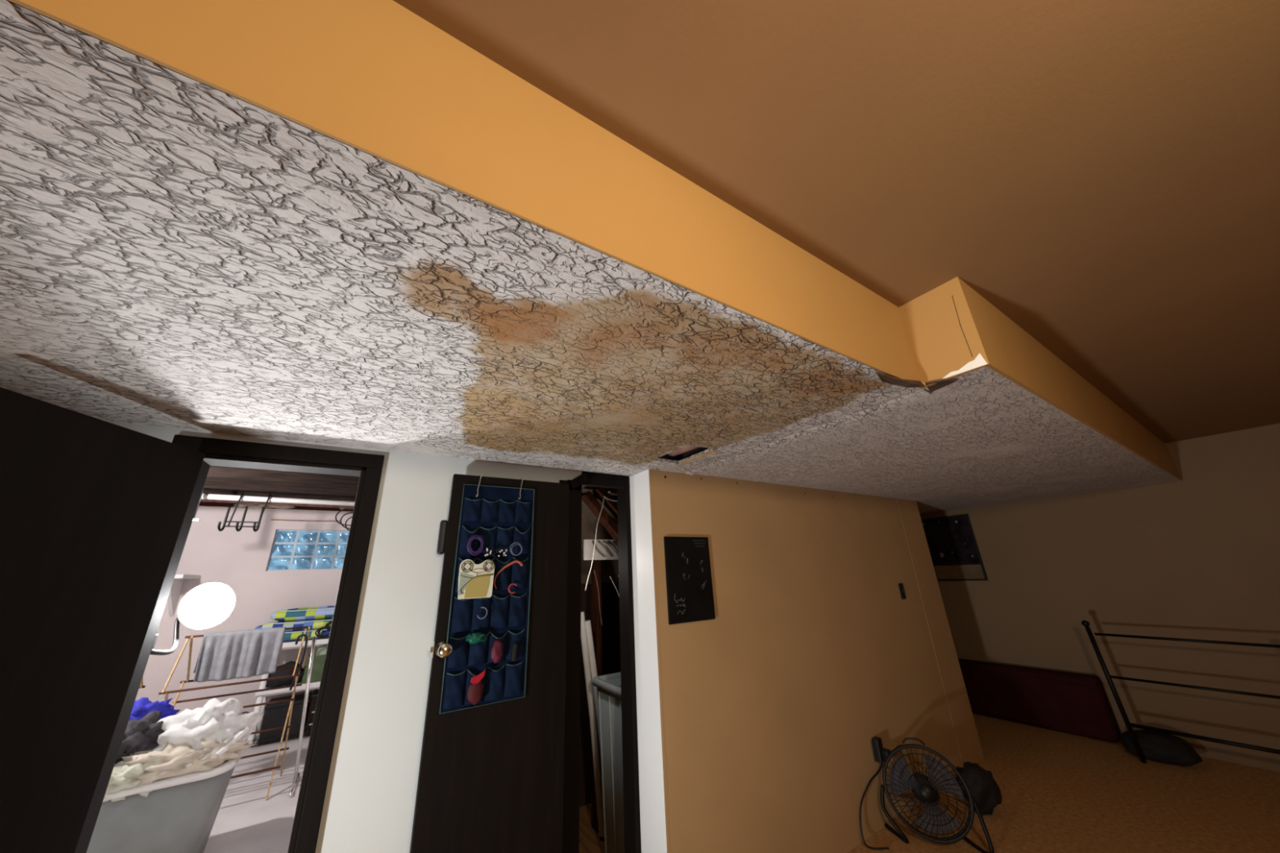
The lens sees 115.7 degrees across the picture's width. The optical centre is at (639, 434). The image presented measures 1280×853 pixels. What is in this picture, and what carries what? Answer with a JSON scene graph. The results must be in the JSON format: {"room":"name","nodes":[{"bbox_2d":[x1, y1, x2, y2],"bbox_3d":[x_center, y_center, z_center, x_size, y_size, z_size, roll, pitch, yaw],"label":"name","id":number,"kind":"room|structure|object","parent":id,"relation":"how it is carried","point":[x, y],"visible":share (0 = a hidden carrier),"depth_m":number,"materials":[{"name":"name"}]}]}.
{"room":"basement room","nodes":[
{"label":"basement room","id":0,"kind":"room"},
{"bbox_2d":[135,506,352,727],"bbox_3d":[-4.774,2.176,4.832,4.000,2.520,0.250,10,-23,-31],"label":"wall","id":1,"kind":"structure","parent":0,"point":[237,560],"depth_m":4.82,"materials":[{"name":"white paint"}]},
{"bbox_2d":[167,574,200,616],"bbox_3d":[-5.357,1.678,4.115,1.000,0.420,0.550,10,-23,-31],"label":"wall ledge","id":2,"kind":"object","parent":1,"relation":"attached to","point":[178,581],"visible":0.48,"depth_m":4.40,"materials":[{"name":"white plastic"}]},
{"bbox_2d":[232,503,268,509],"bbox_3d":[-4.850,0.893,5.039,0.366,0.089,0.171,10,-23,-31],"label":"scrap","id":3,"kind":"object","parent":1,"relation":"on","point":[253,506],"visible":0.61,"depth_m":4.99,"materials":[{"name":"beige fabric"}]},
{"bbox_2d":[199,501,353,511],"bbox_3d":[-4.863,0.848,5.269,3.920,0.280,0.250,10,-23,-31],"label":"trim","id":4,"kind":"structure","parent":1,"relation":"attached to","point":[202,504],"depth_m":5.27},
{"bbox_2d":[267,504,296,508],"bbox_3d":[-4.644,0.907,5.155,0.376,0.089,0.197,10,-23,-31],"label":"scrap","id":5,"kind":"object","parent":1,"relation":"on","point":[269,505],"visible":0.53,"depth_m":5.16,"materials":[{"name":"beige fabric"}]},
{"bbox_2d":[271,519,339,521],"bbox_3d":[-4.400,1.138,5.304,0.712,0.020,0.016,10,-23,-31],"label":"cable","id":6,"kind":"object","parent":1,"relation":"attached to","point":[271,519],"visible":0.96,"depth_m":5.27,"materials":[{"name":"white plastic"}]},
{"bbox_2d":[266,529,349,570],"bbox_3d":[-4.216,1.552,5.396,1.121,0.528,0.088,10,-23,-31],"label":"window","id":7,"kind":"structure","parent":1,"relation":"in","point":[291,549],"depth_m":5.27,"materials":[{"name":"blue glass"}]},
{"bbox_2d":[104,420,582,852],"bbox_3d":[-2.076,0.769,0.990,4.152,2.450,0.110,10,-23,-31],"label":"wall","id":8,"kind":"structure","parent":0,"point":[369,805],"depth_m":1.60,"materials":[{"name":"white paint"}]},
{"bbox_2d":[0,386,204,852],"bbox_3d":[-1.492,0.919,0.859,0.182,2.010,0.602,-2,-19,-1],"label":"door","id":9,"kind":"structure","parent":8,"relation":"in","point":[93,510],"depth_m":1.08,"materials":[{"name":"brown wood"}]},
{"bbox_2d":[150,582,235,655],"bbox_3d":[-1.839,0.737,1.627,0.205,0.260,0.634,10,-23,-31],"label":"work light","id":10,"kind":"object","parent":8,"relation":"attached to","point":[206,606],"visible":0.88,"depth_m":1.76,"materials":[{"name":"white plastic"}]},
{"bbox_2d":[75,434,384,852],"bbox_3d":[-1.406,1.052,1.335,0.649,2.088,0.138,10,-23,-31],"label":"trim","id":11,"kind":"structure","parent":8,"relation":"attached to","point":[308,811],"depth_m":1.50,"materials":[{"name":"brown wood"}]},
{"bbox_2d":[409,474,568,852],"bbox_3d":[-0.583,1.171,1.686,0.595,2.004,0.154,10,-23,-31],"label":"door","id":12,"kind":"structure","parent":8,"relation":"in","point":[491,779],"depth_m":1.66,"materials":[{"name":"brown wood"}]},
{"bbox_2d":[436,520,448,554],"bbox_3d":[-0.885,0.460,1.802,0.032,0.150,0.024,10,-23,-31],"label":"hinge","id":13,"kind":"object","parent":12,"relation":"attached to","point":[443,524],"visible":0.96,"depth_m":1.79,"materials":[{"name":"black metal"}]},
{"bbox_2d":[439,474,534,714],"bbox_3d":[-0.648,0.663,1.791,0.341,0.939,0.042,10,-23,-31],"label":"organizer","id":14,"kind":"object","parent":12,"relation":"hanging from","point":[504,517],"depth_m":1.78,"materials":[{"name":"blue fabric"}]},
{"bbox_2d":[457,559,494,599],"bbox_3d":[-0.707,0.623,1.739,0.144,0.159,0.014,10,-23,-31],"label":"pouch","id":15,"kind":"object","parent":14,"relation":"in","point":[474,580],"visible":1,"depth_m":1.73,"materials":[{"name":"beige fabric"}]},
{"bbox_2d":[466,670,485,705],"bbox_3d":[-0.664,1.026,1.626,0.064,0.124,0.032,10,-23,-31],"label":"pouch","id":16,"kind":"object","parent":14,"relation":"in","point":[475,690],"visible":1,"depth_m":1.62,"materials":[{"name":"red fabric"}]},
{"bbox_2d":[465,632,487,644],"bbox_3d":[-0.686,0.854,1.683,0.089,0.044,0.034,10,-23,-31],"label":"bag","id":17,"kind":"object","parent":14,"relation":"in","point":[475,637],"visible":1,"depth_m":1.68,"materials":[{"name":"green plastic"}]},
{"bbox_2d":[476,606,487,619],"bbox_3d":[-0.675,0.764,1.720,0.044,0.049,0.005,10,-23,-31],"label":"cable loop","id":18,"kind":"object","parent":14,"relation":"in","point":[478,617],"visible":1,"depth_m":1.72,"materials":[{"name":"grey plastic"}]},
{"bbox_2d":[483,547,506,557],"bbox_3d":[-0.651,0.534,1.816,0.104,0.041,0.021,10,-23,-31],"label":"bead strand","id":19,"kind":"object","parent":14,"relation":"in","point":[486,550],"visible":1,"depth_m":1.81,"materials":[{"name":"white plastic"}]},
{"bbox_2d":[490,640,502,663],"bbox_3d":[-0.608,0.922,1.707,0.050,0.090,0.029,10,-23,-31],"label":"pouch","id":20,"kind":"object","parent":14,"relation":"in","point":[496,651],"visible":1,"depth_m":1.70,"materials":[{"name":"red fabric"}]},
{"bbox_2d":[493,560,523,589],"bbox_3d":[-0.596,0.636,1.827,0.126,0.122,0.011,10,-23,-31],"label":"strap","id":21,"kind":"object","parent":14,"relation":"in","point":[515,561],"visible":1,"depth_m":1.83,"materials":[{"name":"orange plastic"}]},
{"bbox_2d":[507,582,516,594],"bbox_3d":[-0.575,0.696,1.815,0.040,0.046,0.008,10,-23,-31],"label":"hook","id":22,"kind":"object","parent":14,"relation":"hanging from","point":[513,584],"visible":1,"depth_m":1.81,"materials":[{"name":"red plastic"}]},
{"bbox_2d":[511,643,517,662],"bbox_3d":[-0.545,0.947,1.745,0.022,0.068,0.010,10,-23,-31],"label":"case","id":23,"kind":"object","parent":14,"relation":"in","point":[514,646],"visible":1,"depth_m":1.74,"materials":[{"name":"plastic"}]},
{"bbox_2d":[510,542,522,555],"bbox_3d":[-0.578,0.534,1.872,0.056,0.060,0.012,10,-23,-31],"label":"ring","id":24,"kind":"object","parent":14,"relation":"in","point":[515,542],"visible":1,"depth_m":1.87,"materials":[{"name":"plastic"}]},
{"bbox_2d":[559,471,640,852],"bbox_3d":[-0.239,1.229,2.067,0.468,2.140,0.150,10,-23,-31],"label":"trim","id":25,"kind":"structure","parent":8,"relation":"attached to","point":[571,828],"depth_m":2.07,"materials":[{"name":"brown wood"}]},
{"bbox_2d":[0,0,1180,514],"bbox_3d":[0.760,0.335,2.893,7.180,0.071,3.250,10,-23,-31],"label":"ceiling","id":26,"kind":"structure","parent":0,"point":[177,250],"depth_m":0.96,"materials":[{"name":"paint"}]},
{"bbox_2d":[591,487,617,519],"bbox_3d":[-0.101,0.621,2.889,0.497,0.470,0.090,10,-23,-31],"label":"brace","id":27,"kind":"object","parent":26,"relation":"attached to","point":[599,492],"visible":0.29,"depth_m":2.83,"materials":[{"name":"brown wood"}]},
{"bbox_2d":[585,497,604,591],"bbox_3d":[-0.299,0.699,2.700,0.149,0.651,0.006,10,-23,-31],"label":"loose cable","id":28,"kind":"object","parent":27,"relation":"hanging from","point":[603,498],"visible":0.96,"depth_m":2.68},
{"bbox_2d":[666,446,709,461],"bbox_3d":[0.217,-0.053,2.136,0.777,0.290,0.900,10,-23,-31],"label":"hole","id":29,"kind":"object","parent":26,"relation":"in","point":[679,457],"depth_m":2.27,"materials":[{"name":"black"}]},
{"bbox_2d":[658,444,700,458],"bbox_3d":[0.275,0.033,2.144,0.088,0.096,0.703,10,-23,-33],"label":"drain pipe","id":30,"kind":"object","parent":29,"relation":"attached to","point":[686,448],"visible":0.14,"depth_m":2.19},
{"bbox_2d":[679,449,717,464],"bbox_3d":[0.302,0.121,2.129,0.028,0.010,0.280,10,-23,-32],"label":"wood lath","id":31,"kind":"object","parent":26,"relation":"attached to","point":[711,451],"visible":1,"depth_m":2.11,"materials":[{"name":"beige wood"}]},
{"bbox_2d":[875,371,924,387],"bbox_3d":[0.849,-0.176,1.331,0.254,0.014,0.046,7,-21,-24],"label":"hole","id":32,"kind":"object","parent":26,"relation":"attached to","point":[885,378],"visible":1,"depth_m":1.33,"materials":[{"name":"brown"}]},
{"bbox_2d":[8,0,1182,480],"bbox_3d":[0.824,-0.382,1.255,8.980,0.334,0.195,10,-23,-31],"label":"ceiling soffit","id":33,"kind":"structure","parent":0,"point":[377,78],"depth_m":0.73,"materials":[{"name":"orange paint"}]},
{"bbox_2d":[924,377,958,392],"bbox_3d":[1.032,-0.175,1.375,0.079,0.014,0.092,13,-24,-37],"label":"paper","id":34,"kind":"object","parent":33,"relation":"attached to","point":[940,384],"visible":1,"depth_m":1.38,"materials":[{"name":"brown paper"}]},
{"bbox_2d":[951,295,973,356],"bbox_3d":[1.060,-0.359,1.325,0.001,0.236,0.007,10,-23,-31],"label":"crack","id":35,"kind":"structure","parent":33,"relation":"attached to","point":[952,295],"depth_m":1.33,"materials":[{"name":"brown paint"}]},
{"bbox_2d":[942,353,986,378],"bbox_3d":[1.047,-0.221,1.309,0.001,0.044,0.128,10,-23,-31],"label":"trim","id":36,"kind":"structure","parent":33,"relation":"attached to","point":[979,361],"depth_m":1.28,"materials":[{"name":"white paint"}]},
{"bbox_2d":[579,582,620,807],"bbox_3d":[-0.187,1.301,2.754,1.160,2.450,1.340,10,-23,-31],"label":"wall","id":37,"kind":"structure","parent":0,"point":[611,637],"depth_m":3.27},
{"bbox_2d":[582,490,617,543],"bbox_3d":[-0.115,0.771,2.862,0.645,0.688,0.090,10,-23,-31],"label":"brace","id":38,"kind":"object","parent":37,"relation":"attached to","point":[588,497],"visible":0.29,"depth_m":2.80,"materials":[{"name":"brown wood"}]},
{"bbox_2d":[583,539,618,559],"bbox_3d":[-0.172,0.832,2.900,0.494,0.137,0.042,10,-23,-31],"label":"board","id":39,"kind":"object","parent":38,"relation":"attached to","point":[605,549],"visible":0.63,"depth_m":2.83,"materials":[{"name":"white wood"}]},
{"bbox_2d":[629,469,670,852],"bbox_3d":[0.012,1.238,2.124,0.017,2.140,0.324,10,-23,-31],"label":"trim","id":40,"kind":"structure","parent":37,"relation":"attached to","point":[653,797],"depth_m":2.06,"materials":[{"name":"white paint"}]},
{"bbox_2d":[581,498,618,585],"bbox_3d":[-0.397,0.865,3.198,1.020,0.662,0.490,10,-23,-31],"label":"wall","id":41,"kind":"structure","parent":0,"point":[588,526],"depth_m":3.23,"materials":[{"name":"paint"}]},
{"bbox_2d":[594,570,602,626],"bbox_3d":[-0.302,1.176,2.899,0.067,0.375,0.006,10,-23,-31],"label":"loose cable","id":42,"kind":"object","parent":41,"relation":"hanging from","point":[594,571],"visible":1,"depth_m":2.90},
{"bbox_2d":[203,713,1279,852],"bbox_3d":[0.179,2.262,1.680,9.100,0.104,10.200,10,-23,-31],"label":"floor","id":43,"kind":"structure","parent":0,"point":[1061,792],"depth_m":2.69,"materials":[{"name":"brown carpet"}]},
{"bbox_2d":[138,677,145,688],"bbox_3d":[-4.163,2.188,2.805,0.690,1.133,0.498,10,-23,-31],"label":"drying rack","id":44,"kind":"object","parent":43,"relation":"on","point":[141,686],"visible":0.09,"depth_m":3.23,"materials":[{"name":"brown wood"}]},
{"bbox_2d":[86,742,248,852],"bbox_3d":[-2.888,2.295,2.392,0.660,0.541,0.600,10,-23,-31],"label":"laundry basket","id":45,"kind":"object","parent":43,"relation":"on","point":[179,815],"visible":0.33,"depth_m":2.27,"materials":[{"name":"grey plastic"}]},
{"bbox_2d":[115,751,126,764],"bbox_3d":[-3.048,1.924,2.298,0.264,0.242,0.278,5,-20,-20],"label":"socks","id":46,"kind":"object","parent":45,"relation":"in","point":[117,761],"visible":0.02,"depth_m":2.30,"materials":[{"name":"black fabric"}]},
{"bbox_2d":[115,711,164,760],"bbox_3d":[-3.052,1.865,2.431,0.347,0.319,0.348,-7,-20,13],"label":"trousers","id":47,"kind":"object","parent":46,"relation":"on","point":[143,734],"visible":0.45,"depth_m":2.39,"materials":[{"name":"grey fabric"}]},
{"bbox_2d":[128,697,180,719],"bbox_3d":[-3.184,1.812,2.568,0.276,0.230,0.340,-18,-24,37],"label":"shirt","id":48,"kind":"object","parent":47,"relation":"on","point":[142,707],"visible":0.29,"depth_m":2.57,"materials":[{"name":"fabric"}]},
{"bbox_2d":[102,751,163,802],"bbox_3d":[-2.872,1.965,2.277,0.403,0.240,0.270,10,-23,-31],"label":"blouse","id":49,"kind":"object","parent":45,"relation":"in","point":[122,777],"visible":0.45,"depth_m":2.23,"materials":[{"name":"beige fabric"}]},
{"bbox_2d":[153,770,168,782],"bbox_3d":[-2.693,1.972,2.453,0.056,0.106,0.393,-8,-20,15],"label":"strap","id":50,"kind":"object","parent":45,"relation":"on","point":[162,772],"visible":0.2,"depth_m":2.30,"materials":[{"name":"fabric"}]},
{"bbox_2d":[115,737,255,787],"bbox_3d":[-2.768,1.955,2.434,0.676,0.279,0.375,10,-23,-31],"label":"shirt","id":51,"kind":"object","parent":45,"relation":"in","point":[174,757],"visible":0.61,"depth_m":2.36,"materials":[{"name":"beige fabric"}]},
{"bbox_2d":[152,697,264,751],"bbox_3d":[-2.844,1.950,2.599,0.535,0.406,0.526,-6,-19,10],"label":"clothes","id":52,"kind":"object","parent":45,"relation":"on","point":[218,721],"visible":0.56,"depth_m":2.54,"materials":[{"name":"white fabric"}]},
{"bbox_2d":[183,738,243,768],"bbox_3d":[-2.657,1.978,2.539,0.072,0.108,0.373,-1,-19,-3],"label":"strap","id":53,"kind":"object","parent":45,"relation":"on","point":[187,766],"visible":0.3,"depth_m":2.37,"materials":[{"name":"fabric"}]},
{"bbox_2d":[200,730,246,759],"bbox_3d":[-2.640,1.982,2.584,0.079,0.109,0.377,2,-20,-12],"label":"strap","id":54,"kind":"object","parent":45,"relation":"on","point":[226,740],"visible":0.52,"depth_m":2.52,"materials":[{"name":"fabric"}]},
{"bbox_2d":[213,726,252,757],"bbox_3d":[-2.624,1.990,2.629,0.087,0.119,0.390,5,-21,-21],"label":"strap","id":55,"kind":"object","parent":45,"relation":"on","point":[246,730],"visible":0.85,"depth_m":2.55,"materials":[{"name":"fabric"}]},
{"bbox_2d":[158,626,311,800],"bbox_3d":[-3.360,2.288,3.314,0.820,1.213,0.498,10,-23,-31],"label":"drying rack","id":56,"kind":"object","parent":43,"relation":"on","point":[188,637],"visible":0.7,"depth_m":3.35,"materials":[{"name":"brown wood"}]},
{"bbox_2d":[193,626,285,682],"bbox_3d":[-3.410,1.875,3.434,0.541,0.369,0.128,10,-23,-31],"label":"towel","id":57,"kind":"object","parent":56,"relation":"hanging from","point":[242,654],"visible":1,"depth_m":3.40,"materials":[{"name":"white fabric"}]},
{"bbox_2d":[288,634,307,690],"bbox_3d":[-3.001,1.988,3.518,0.096,0.433,0.038,4,-20,-17],"label":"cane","id":58,"kind":"object","parent":56,"relation":"hanging from","point":[305,636],"visible":0.98,"depth_m":3.55,"materials":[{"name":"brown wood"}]},
{"bbox_2d":[250,729,311,747],"bbox_3d":[-3.634,3.250,4.363,0.866,0.064,0.010,10,-23,-31],"label":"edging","id":59,"kind":"object","parent":43,"relation":"on","point":[307,731],"visible":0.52,"depth_m":4.24,"materials":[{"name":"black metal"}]},
{"bbox_2d":[257,692,313,745],"bbox_3d":[-3.958,3.170,4.501,0.380,0.358,0.380,10,-23,-31],"label":"crate","id":60,"kind":"object","parent":43,"relation":"on","point":[275,714],"visible":0.73,"depth_m":4.37,"materials":[{"name":"black plastic"}]},
{"bbox_2d":[246,637,328,749],"bbox_3d":[-3.803,2.904,4.681,0.950,0.970,0.440,10,-23,-31],"label":"shelf unit","id":61,"kind":"object","parent":43,"relation":"on","point":[262,696],"visible":0.22,"depth_m":4.46,"materials":[{"name":"white plastic"}]},
{"bbox_2d":[265,661,304,688],"bbox_3d":[-3.973,2.683,4.516,0.386,0.228,0.353,10,-23,-31],"label":"garment","id":62,"kind":"object","parent":61,"relation":"on","point":[277,682],"visible":0.69,"depth_m":4.42,"materials":[{"name":"fabric"}]},
{"bbox_2d":[283,628,330,641],"bbox_3d":[-3.894,2.382,4.809,0.840,0.115,0.410,10,-23,-31],"label":"folded blanket","id":63,"kind":"object","parent":61,"relation":"on","point":[290,636],"visible":0.17,"depth_m":4.62,"materials":[{"name":"multicoloured fabric"}]},
{"bbox_2d":[254,617,333,631],"bbox_3d":[-3.982,2.266,4.792,0.880,0.121,0.410,10,-23,-31],"label":"folded blanket","id":64,"kind":"object","parent":63,"relation":"on","point":[315,624],"visible":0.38,"depth_m":4.63,"materials":[{"name":"multicoloured fabric"}]},
{"bbox_2d":[270,605,335,621],"bbox_3d":[-3.936,2.162,4.863,0.780,0.141,0.410,10,-23,-31],"label":"folded blanket","id":65,"kind":"object","parent":64,"relation":"on","point":[327,611],"visible":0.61,"depth_m":4.68,"materials":[{"name":"multicoloured fabric"}]},
{"bbox_2d":[301,644,327,684],"bbox_3d":[-3.711,2.659,4.705,0.330,0.378,0.228,10,-23,-31],"label":"tote bag","id":66,"kind":"object","parent":61,"relation":"on","point":[318,660],"visible":0.35,"depth_m":4.58,"materials":[{"name":"green fabric"}]},
{"bbox_2d":[315,646,327,655],"bbox_3d":[-3.718,2.528,4.753,0.150,0.150,0.100,16,-26,-42],"label":"carton","id":67,"kind":"object","parent":66,"relation":"in","point":[322,651],"visible":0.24,"depth_m":4.69,"materials":[{"name":"white cardboard"}]},
{"bbox_2d":[315,626,331,638],"bbox_3d":[-3.673,2.307,4.690,0.187,0.130,0.056,10,-23,-31],"label":"cable bundle","id":68,"kind":"object","parent":61,"relation":"on","point":[319,629],"visible":0.68,"depth_m":4.67,"materials":[{"name":"black rubber"}]},
{"bbox_2d":[324,620,332,631],"bbox_3d":[-3.607,2.258,4.753,0.190,0.129,0.056,10,-23,-31],"label":"cable bundle","id":69,"kind":"object","parent":68,"relation":"on","point":[331,621],"visible":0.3,"depth_m":4.72,"materials":[{"name":"black rubber"}]},
{"bbox_2d":[288,636,315,797],"bbox_3d":[-2.636,2.385,3.643,0.714,1.174,0.440,10,-23,-31],"label":"rack","id":70,"kind":"object","parent":43,"relation":"on","point":[296,775],"visible":0.39,"depth_m":3.45,"materials":[{"name":"silver metal"}]},
{"bbox_2d":[305,688,319,736],"bbox_3d":[-3.634,3.207,4.708,0.370,0.398,0.380,10,-23,-31],"label":"crate","id":71,"kind":"object","parent":43,"relation":"on","point":[315,694],"visible":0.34,"depth_m":4.50,"materials":[{"name":"black plastic"}]},
{"bbox_2d":[580,611,604,837],"bbox_3d":[-0.325,1.867,2.664,0.188,1.278,0.043,6,-21,-24],"label":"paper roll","id":72,"kind":"object","parent":43,"relation":"on","point":[597,782],"visible":0.82,"depth_m":2.63,"materials":[{"name":"white paper"}]},
{"bbox_2d":[585,620,601,765],"bbox_3d":[-0.277,1.903,2.682,0.199,1.219,0.043,7,-21,-24],"label":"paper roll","id":73,"kind":"object","parent":43,"relation":"on","point":[588,624],"visible":0.46,"depth_m":2.76,"materials":[{"name":"white paper"}]},
{"bbox_2d":[591,560,602,833],"bbox_3d":[-0.311,1.702,2.879,0.042,1.776,0.090,10,-23,-31],"label":"stud","id":74,"kind":"object","parent":43,"relation":"on","point":[596,624],"visible":0.43,"depth_m":2.93,"materials":[{"name":"black wood"}]},
{"bbox_2d":[592,671,624,852],"bbox_3d":[0.031,1.970,2.397,0.516,0.924,0.440,10,-23,-31],"label":"storage bin","id":75,"kind":"object","parent":43,"relation":"on","point":[609,694],"visible":0.36,"depth_m":2.31,"materials":[{"name":"grey plastic"}]},
{"bbox_2d":[880,737,994,852],"bbox_3d":[1.720,2.149,2.425,0.518,0.496,0.240,-9,-20,19],"label":"floor fan","id":76,"kind":"object","parent":43,"relation":"on","point":[933,819],"visible":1,"depth_m":2.37,"materials":[{"name":"black plastic"}]},
{"bbox_2d":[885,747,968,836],"bbox_3d":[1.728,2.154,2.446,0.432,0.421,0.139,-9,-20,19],"label":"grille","id":77,"kind":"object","parent":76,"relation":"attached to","point":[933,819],"depth_m":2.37,"materials":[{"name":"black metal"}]},
{"bbox_2d":[885,747,970,839],"bbox_3d":[1.702,2.122,2.388,0.260,0.420,0.358,10,-23,-31],"label":"grille","id":78,"kind":"object","parent":76,"relation":"attached to","point":[933,819],"depth_m":2.37,"materials":[{"name":"black metal"}]},
{"bbox_2d":[955,761,1002,815],"bbox_3d":[2.225,2.320,2.643,0.253,0.259,0.201,2,-20,-14],"label":"cloth bundle","id":79,"kind":"object","parent":43,"relation":"on","point":[980,782],"visible":0.76,"depth_m":2.58,"materials":[{"name":"black fabric"}]},
{"bbox_2d":[958,658,1120,742],"bbox_3d":[3.748,2.638,4.118,0.184,0.503,1.460,10,-23,-31],"label":"mat","id":80,"kind":"object","parent":43,"relation":"on","point":[1066,702],"visible":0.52,"depth_m":3.84,"materials":[{"name":"red fabric"}]},
{"bbox_2d":[1120,729,1203,766],"bbox_3d":[4.096,2.464,3.183,0.334,0.192,0.424,10,-23,-31],"label":"bag","id":81,"kind":"object","parent":43,"relation":"on","point":[1163,748],"visible":0.91,"depth_m":3.10,"materials":[{"name":"fabric"}]},
{"bbox_2d":[1081,620,1279,763],"bbox_3d":[4.151,1.944,2.932,0.050,1.012,1.054,10,-23,-31],"label":"rack","id":82,"kind":"object","parent":43,"relation":"on","point":[1129,726],"visible":1,"depth_m":3.10,"materials":[{"name":"black metal"}]},
{"bbox_2d":[651,469,963,852],"bbox_3d":[1.263,1.406,2.760,2.800,2.140,0.080,10,-23,-31],"label":"wall partition","id":83,"kind":"structure","parent":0,"point":[812,651],"depth_m":2.48,"materials":[{"name":"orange paint"}]},
{"bbox_2d":[663,536,715,624],"bbox_3d":[0.279,0.805,2.254,0.318,0.447,0.017,10,-23,-31],"label":"chalkboard","id":84,"kind":"object","parent":83,"relation":"attached to","point":[689,585],"visible":1,"depth_m":2.24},
{"bbox_2d":[870,740,875,762],"bbox_3d":[1.548,2.080,2.647,0.070,0.116,0.005,10,-23,-31],"label":"outlet plate","id":85,"kind":"object","parent":83,"relation":"attached to","point":[873,745],"depth_m":2.63,"materials":[{"name":"beige plastic"}]},
{"bbox_2d":[859,736,890,849],"bbox_3d":[1.468,2.188,2.474,0.406,0.461,0.113,12,-24,-36],"label":"power cord","id":86,"kind":"object","parent":83,"relation":"attached to","point":[879,753],"visible":0.94,"depth_m":2.60,"materials":[{"name":"black plastic"}]},
{"bbox_2d":[897,583,906,599],"bbox_3d":[2.205,1.315,3.371,0.072,0.124,0.023,10,-23,-31],"label":"light switch","id":87,"kind":"object","parent":83,"relation":"attached to","point":[903,596],"visible":1,"depth_m":3.37,"materials":[{"name":"black plastic"}]},
{"bbox_2d":[896,498,984,764],"bbox_3d":[2.597,1.641,3.599,0.385,2.140,0.114,10,-23,-31],"label":"trim","id":88,"kind":"structure","parent":83,"relation":"attached to","point":[970,748],"depth_m":3.50,"materials":[{"name":"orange paint"}]},
{"bbox_2d":[393,0,1279,443],"bbox_3d":[1.801,-1.099,-0.035,9.080,0.100,3.758,10,-23,-31],"label":"ceiling","id":89,"kind":"structure","parent":0,"point":[1104,175],"depth_m":0.92,"materials":[{"name":"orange paint"}]},
{"bbox_2d":[920,423,1279,772],"bbox_3d":[4.790,1.219,3.118,0.100,2.450,6.900,10,-23,-31],"label":"wall","id":90,"kind":"structure","parent":0,"point":[1197,556],"depth_m":3.47,"materials":[{"name":"beige paint"}]},
{"bbox_2d":[920,514,988,581],"bbox_3d":[3.668,1.355,4.782,0.025,0.728,0.580,10,-23,-31],"label":"framed print","id":91,"kind":"object","parent":90,"relation":"attached to","point":[955,554],"visible":0.98,"depth_m":4.73,"materials":[{"name":"black plastic"}]},
{"bbox_3d":[-3.623,0.009,3.470,4.100,0.070,5.020,10,-23,-31],"label":"ceiling","id":92,"kind":"structure","parent":0,"visible":0},
{"bbox_2d":[203,488,355,501],"bbox_3d":[-4.351,0.585,4.510,3.920,0.280,0.045,10,-23,-31],"label":"trim","id":93,"kind":"structure","parent":92,"relation":"attached to","point":[218,491],"depth_m":4.60,"materials":[{"name":"white wood"}]},
{"bbox_2d":[200,499,354,508],"bbox_3d":[-4.427,0.771,4.563,3.701,0.074,0.064,10,-23,-31],"label":"copper pipe","id":94,"kind":"object","parent":93,"relation":"attached to","point":[202,500],"visible":0.14,"depth_m":4.70,"materials":[{"name":"brown metal"}]},
{"bbox_2d":[203,477,357,496],"bbox_3d":[-4.055,0.422,4.076,3.920,0.280,0.045,10,-23,-31],"label":"trim","id":95,"kind":"structure","parent":92,"relation":"attached to","point":[210,483],"depth_m":4.19,"materials":[{"name":"wood"}]},
{"bbox_2d":[192,487,204,520],"bbox_3d":[-4.246,0.661,3.841,0.120,0.322,0.051,10,-23,-31],"label":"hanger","id":96,"kind":"object","parent":95,"relation":"hanging from","point":[193,519],"visible":0.38,"depth_m":3.84,"materials":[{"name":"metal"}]},
{"bbox_2d":[206,465,359,487],"bbox_3d":[-3.760,0.259,3.642,3.920,0.280,0.045,10,-23,-31],"label":"trim","id":97,"kind":"structure","parent":92,"relation":"attached to","point":[215,472],"depth_m":3.81,"materials":[{"name":"brown wood"}]},
{"bbox_2d":[335,507,354,531],"bbox_3d":[-2.913,0.766,4.088,0.274,0.442,0.091,10,-23,-31],"label":"cable coil","id":98,"kind":"object","parent":97,"relation":"hanging from","point":[340,523],"visible":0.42,"depth_m":4.02,"materials":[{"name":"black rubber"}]},
{"bbox_3d":[-5.240,1.025,1.958,0.100,2.850,4.970,10,-23,-31],"label":"wall","id":99,"kind":"structure","parent":0,"visible":0},
{"bbox_2d":[200,493,355,506],"bbox_3d":[-4.108,0.645,4.080,3.700,0.071,0.056,10,-23,-31],"label":"conduit pipe","id":100,"kind":"object","parent":99,"relation":"attached to","point":[205,496],"visible":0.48,"depth_m":4.23,"materials":[{"name":"white plastic"}]},
{"bbox_2d":[217,492,271,532],"bbox_3d":[-3.969,0.778,4.047,0.300,0.402,0.217,10,-23,-31],"label":"hook rack","id":101,"kind":"object","parent":100,"relation":"hanging from","point":[225,521],"visible":0.96,"depth_m":4.00,"materials":[{"name":"black metal"}]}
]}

